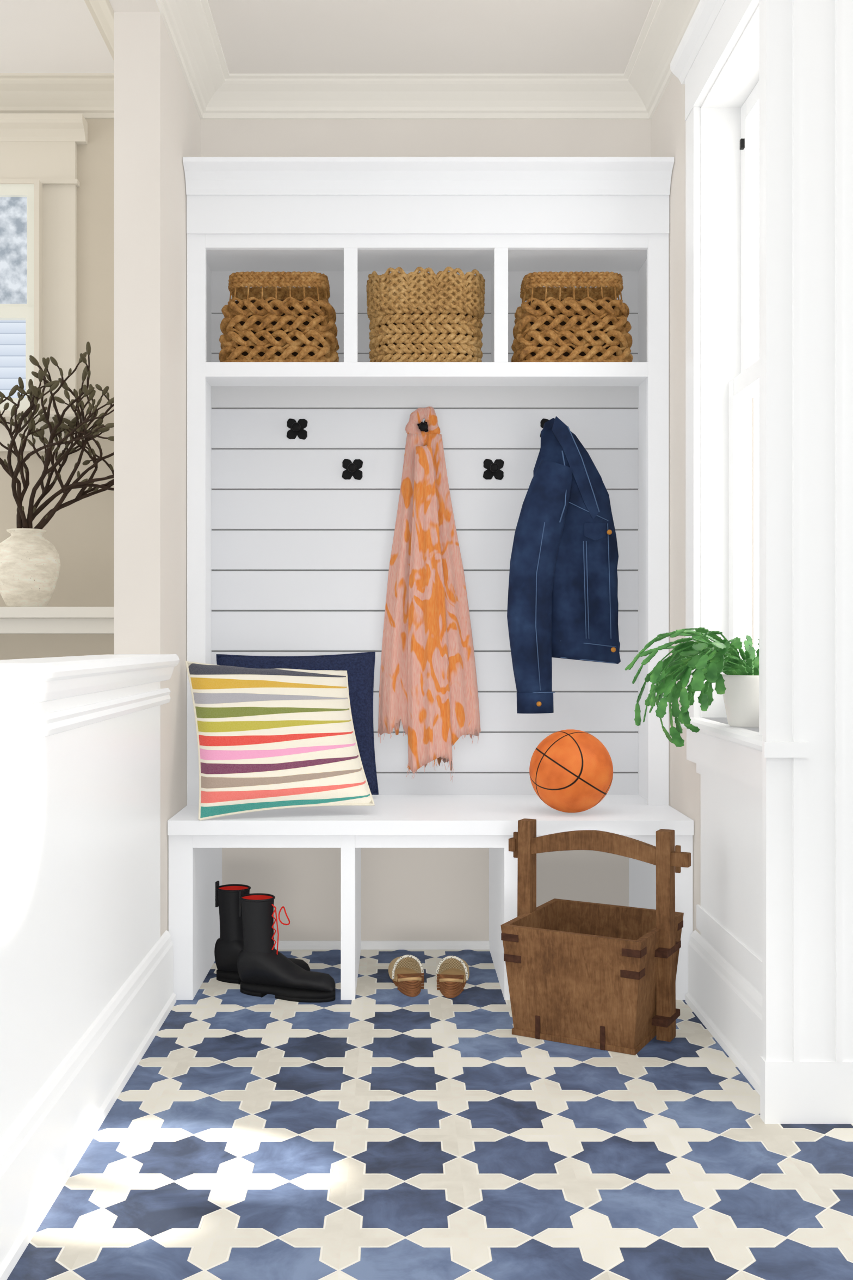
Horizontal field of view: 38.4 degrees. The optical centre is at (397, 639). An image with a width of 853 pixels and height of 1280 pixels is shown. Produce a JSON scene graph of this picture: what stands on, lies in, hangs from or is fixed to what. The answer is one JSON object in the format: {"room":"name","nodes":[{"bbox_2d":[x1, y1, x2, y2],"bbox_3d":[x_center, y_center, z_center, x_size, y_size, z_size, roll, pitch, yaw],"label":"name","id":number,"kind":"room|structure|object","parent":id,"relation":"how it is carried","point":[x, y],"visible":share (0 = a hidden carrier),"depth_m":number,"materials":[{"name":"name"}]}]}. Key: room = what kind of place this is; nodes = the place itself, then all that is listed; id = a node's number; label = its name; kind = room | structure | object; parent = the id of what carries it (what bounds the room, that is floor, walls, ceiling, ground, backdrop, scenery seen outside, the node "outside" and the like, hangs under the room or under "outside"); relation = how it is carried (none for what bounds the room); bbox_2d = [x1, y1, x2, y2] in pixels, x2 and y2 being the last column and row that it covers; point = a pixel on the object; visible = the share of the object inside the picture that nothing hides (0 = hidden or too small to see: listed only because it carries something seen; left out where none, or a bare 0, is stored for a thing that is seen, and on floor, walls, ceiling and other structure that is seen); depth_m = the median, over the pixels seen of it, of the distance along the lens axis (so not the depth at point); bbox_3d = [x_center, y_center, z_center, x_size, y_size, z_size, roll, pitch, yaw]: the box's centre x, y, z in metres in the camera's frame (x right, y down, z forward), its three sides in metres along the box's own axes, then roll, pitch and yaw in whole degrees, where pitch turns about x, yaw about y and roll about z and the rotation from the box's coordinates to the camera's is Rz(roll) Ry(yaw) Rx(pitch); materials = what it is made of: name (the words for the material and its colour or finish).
{"room":"mudroom","nodes":[
{"label":"mudroom","id":0,"kind":"room"},
{"bbox_2d":[0,0,200,1139],"bbox_3d":[-0.650,-0.369,1.367,0.170,2.620,4.734,0,0,0],"label":"wall","id":1,"kind":"structure","parent":0,"point":[93,748],"depth_m":2.94,"materials":[{"name":"white paint"}]},
{"bbox_2d":[0,930,176,1279],"bbox_3d":[-0.587,0.848,1.091,0.026,0.186,4.182,0,0,0],"label":"baseboard","id":2,"kind":"structure","parent":1,"relation":"attached to","point":[41,1150],"depth_m":2.21,"materials":[{"name":"white paint"}]},
{"bbox_2d":[0,0,700,119],"bbox_3d":[-1.113,-1.633,1.367,3.775,0.092,4.735,0,0,0],"label":"trim","id":3,"kind":"structure","parent":1,"relation":"attached to","point":[637,93],"depth_m":3.67,"materials":[{"name":"beige paint"}]},
{"bbox_2d":[0,0,653,73],"bbox_3d":[-0.400,-1.719,2.228,5.200,0.080,3.255,0,0,0],"label":"ceiling","id":4,"kind":"structure","parent":0,"point":[37,36],"depth_m":3.41,"materials":[{"name":"paint"}]},
{"bbox_2d":[0,118,754,660],"bbox_3d":[-0.400,-0.369,3.794,5.200,2.620,0.122,0,0,0],"label":"wall","id":5,"kind":"structure","parent":0,"point":[81,532],"depth_m":3.73,"materials":[{"name":"white paint"}]},
{"bbox_2d":[0,113,87,451],"bbox_3d":[-1.444,-1.073,3.702,0.999,1.003,0.066,0,0,0],"label":"window","id":6,"kind":"structure","parent":5,"relation":"in","point":[39,183],"depth_m":3.71,"materials":[{"name":"white"}]},
{"bbox_2d":[0,606,114,634],"bbox_3d":[-1.810,-0.053,3.531,2.180,0.072,0.402,0,0,0],"label":"wall shelf","id":7,"kind":"object","parent":5,"relation":"attached to","point":[13,620],"visible":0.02,"depth_m":3.35,"materials":[{"name":"beige wood"}]},
{"bbox_2d":[0,341,114,606],"bbox_3d":[-1.059,-0.454,3.485,0.695,0.728,0.446,0,0,0],"label":"vase","id":8,"kind":"object","parent":7,"relation":"on","point":[30,564],"visible":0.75,"depth_m":3.47,"materials":[{"name":"stone"}]},
{"bbox_2d":[274,940,489,949],"bbox_3d":[0.087,0.929,3.724,1.235,0.024,0.014,0,0,0],"label":"baseboard","id":9,"kind":"structure","parent":5,"relation":"attached to","point":[282,945],"depth_m":3.72,"materials":[{"name":"white paint"}]},
{"bbox_2d":[6,949,852,1279],"bbox_3d":[-0.400,0.966,1.427,5.200,0.050,4.855,0,0,0],"label":"floor","id":10,"kind":"structure","parent":0,"point":[385,1133],"depth_m":2.23,"materials":[{"name":"tile"}]},
{"bbox_2d":[214,880,310,985],"bbox_3d":[-0.371,0.806,3.366,0.276,0.270,0.097,0,0,12],"label":"boot","id":11,"kind":"object","parent":10,"relation":"on","point":[227,948],"visible":0.54,"depth_m":3.35,"materials":[{"name":"black leather"}]},
{"bbox_2d":[237,889,335,1002],"bbox_3d":[-0.293,0.806,3.235,0.276,0.270,0.097,0,0,20],"label":"boot","id":12,"kind":"object","parent":10,"relation":"on","point":[263,970],"visible":1,"depth_m":3.22,"materials":[{"name":"black leather"}]},
{"bbox_2d":[388,954,424,997],"bbox_3d":[0.029,0.899,3.345,0.092,0.083,0.250,0,0,-8],"label":"shoe","id":13,"kind":"object","parent":10,"relation":"on","point":[406,972],"visible":1,"depth_m":3.32,"materials":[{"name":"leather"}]},
{"bbox_2d":[167,156,693,999],"bbox_3d":[0.087,-0.202,3.458,1.369,2.285,0.548,0,0,0],"label":"hall tree","id":14,"kind":"object","parent":10,"relation":"on","point":[288,555],"visible":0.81,"depth_m":3.71,"materials":[{"name":"white paint"}]},
{"bbox_2d":[218,271,339,361],"bbox_3d":[-0.345,-0.923,3.597,0.351,0.270,0.218,0,0,0],"label":"woven basket","id":15,"kind":"object","parent":14,"relation":"on","point":[269,322],"visible":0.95,"depth_m":3.51,"materials":[{"name":"brown wicker"}]},
{"bbox_2d":[185,661,374,820],"bbox_3d":[-0.331,0.266,3.366,0.475,0.412,0.313,0,0,-16],"label":"throw pillow","id":16,"kind":"object","parent":14,"relation":"on","point":[276,738],"visible":1,"depth_m":3.29,"materials":[{"name":"fabric"}]},
{"bbox_2d":[216,651,378,795],"bbox_3d":[-0.298,0.252,3.641,0.478,0.425,0.131,-1,0,-3],"label":"throw pillow","id":17,"kind":"object","parent":14,"relation":"on","point":[360,666],"visible":0.34,"depth_m":3.64,"materials":[{"name":"blue fabric"}]},
{"bbox_2d":[286,418,308,439],"bbox_3d":[-0.303,-0.638,3.692,0.064,0.064,0.046,0,0,0],"label":"wall hook","id":18,"kind":"object","parent":14,"relation":"attached to","point":[296,428],"visible":1,"depth_m":3.71,"materials":[{"name":"black metal"}]},
{"bbox_2d":[341,458,362,480],"bbox_3d":[-0.136,-0.516,3.692,0.064,0.064,0.046,0,0,0],"label":"wall hook","id":19,"kind":"object","parent":14,"relation":"attached to","point":[352,469],"visible":1,"depth_m":3.71,"materials":[{"name":"black metal"}]},
{"bbox_2d":[417,420,428,432],"bbox_3d":[0.079,-0.638,3.692,0.064,0.064,0.046,0,0,0],"label":"wall hook","id":20,"kind":"object","parent":14,"relation":"attached to","point":[423,426],"visible":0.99,"depth_m":3.67,"materials":[{"name":"black metal"}]},
{"bbox_2d":[377,406,481,782],"bbox_3d":[0.096,-0.138,3.669,0.314,1.132,0.080,0,0,0],"label":"scarf","id":21,"kind":"object","parent":20,"relation":"hanging from","point":[428,680],"visible":1,"depth_m":3.66,"materials":[{"name":"orange fabric"}]},
{"bbox_2d":[366,266,485,361],"bbox_3d":[0.084,-0.927,3.597,0.349,0.278,0.214,0,0,0],"label":"woven basket","id":22,"kind":"object","parent":14,"relation":"on","point":[423,316],"visible":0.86,"depth_m":3.50,"materials":[{"name":"wicker"}]},
{"bbox_2d":[483,458,504,480],"bbox_3d":[0.292,-0.516,3.692,0.064,0.064,0.046,0,0,0],"label":"wall hook","id":23,"kind":"object","parent":14,"relation":"attached to","point":[493,469],"visible":1,"depth_m":3.71,"materials":[{"name":"black metal"}]},
{"bbox_2d":[539,418,549,437],"bbox_3d":[0.465,-0.638,3.692,0.064,0.064,0.046,0,0,0],"label":"wall hook","id":24,"kind":"object","parent":14,"relation":"attached to","point":[543,420],"visible":0.16,"depth_m":3.71,"materials":[{"name":"black metal"}]},
{"bbox_2d":[507,416,620,713],"bbox_3d":[0.489,-0.222,3.611,0.339,0.873,0.173,0,0,0],"label":"denim jacket","id":25,"kind":"object","parent":24,"relation":"hanging from","point":[562,600],"visible":1,"depth_m":3.55,"materials":[{"name":"blue fabric"}]},
{"bbox_2d":[529,729,613,813],"bbox_3d":[0.473,0.357,3.328,0.226,0.226,0.226,0,0,27],"label":"basketball","id":26,"kind":"object","parent":14,"relation":"on","point":[571,770],"visible":1,"depth_m":3.25,"materials":[{"name":"rubber"}]},
{"bbox_2d":[511,271,632,361],"bbox_3d":[0.511,-0.923,3.597,0.350,0.270,0.217,0,0,0],"label":"woven basket","id":27,"kind":"object","parent":14,"relation":"on","point":[558,324],"visible":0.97,"depth_m":3.51,"materials":[{"name":"brown wicker"}]},
{"bbox_2d":[435,955,469,998],"bbox_3d":[0.149,0.899,3.335,0.092,0.083,0.250,0,0,7],"label":"shoe","id":28,"kind":"object","parent":10,"relation":"on","point":[452,972],"visible":1,"depth_m":3.29,"materials":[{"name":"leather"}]},
{"bbox_2d":[500,818,691,1055],"bbox_3d":[0.484,0.696,2.971,0.456,0.490,0.344,0,0,29],"label":"wooden bucket","id":29,"kind":"object","parent":10,"relation":"on","point":[601,976],"visible":1,"depth_m":2.87,"materials":[{"name":"brown wood"}]},
{"bbox_2d":[651,4,762,994],"bbox_3d":[1.484,-0.369,3.072,1.431,2.620,1.324,0,0,0],"label":"wall","id":30,"kind":"structure","parent":0,"point":[726,811],"depth_m":3.16,"materials":[{"name":"white paint"}]},
{"bbox_2d":[685,930,762,1096],"bbox_3d":[0.762,0.848,2.841,0.026,0.186,0.682,0,0,0],"label":"baseboard","id":31,"kind":"structure","parent":30,"relation":"attached to","point":[730,1008],"depth_m":2.81,"materials":[{"name":"white paint"}]},
{"bbox_2d":[670,0,810,790],"bbox_3d":[0.812,-0.605,2.806,0.201,1.838,0.868,0,0,0],"label":"window","id":32,"kind":"structure","parent":30,"relation":"in","point":[724,134],"depth_m":3.12,"materials":[{"name":"white paint"}]},
{"bbox_2d":[624,627,759,747],"bbox_3d":[0.682,0.107,2.731,0.343,0.268,0.452,0,0,22],"label":"potted plant","id":33,"kind":"object","parent":32,"relation":"on","point":[739,685],"visible":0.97,"depth_m":2.73,"materials":[{"name":"green plant"}]},
{"bbox_2d":[760,0,852,1123],"bbox_3d":[1.008,-0.323,2.393,0.585,2.528,0.033,0,0,0],"label":"trim","id":34,"kind":"structure","parent":30,"relation":"attached to","point":[807,1058],"depth_m":2.38,"materials":[{"name":"white paint"}]}
]}

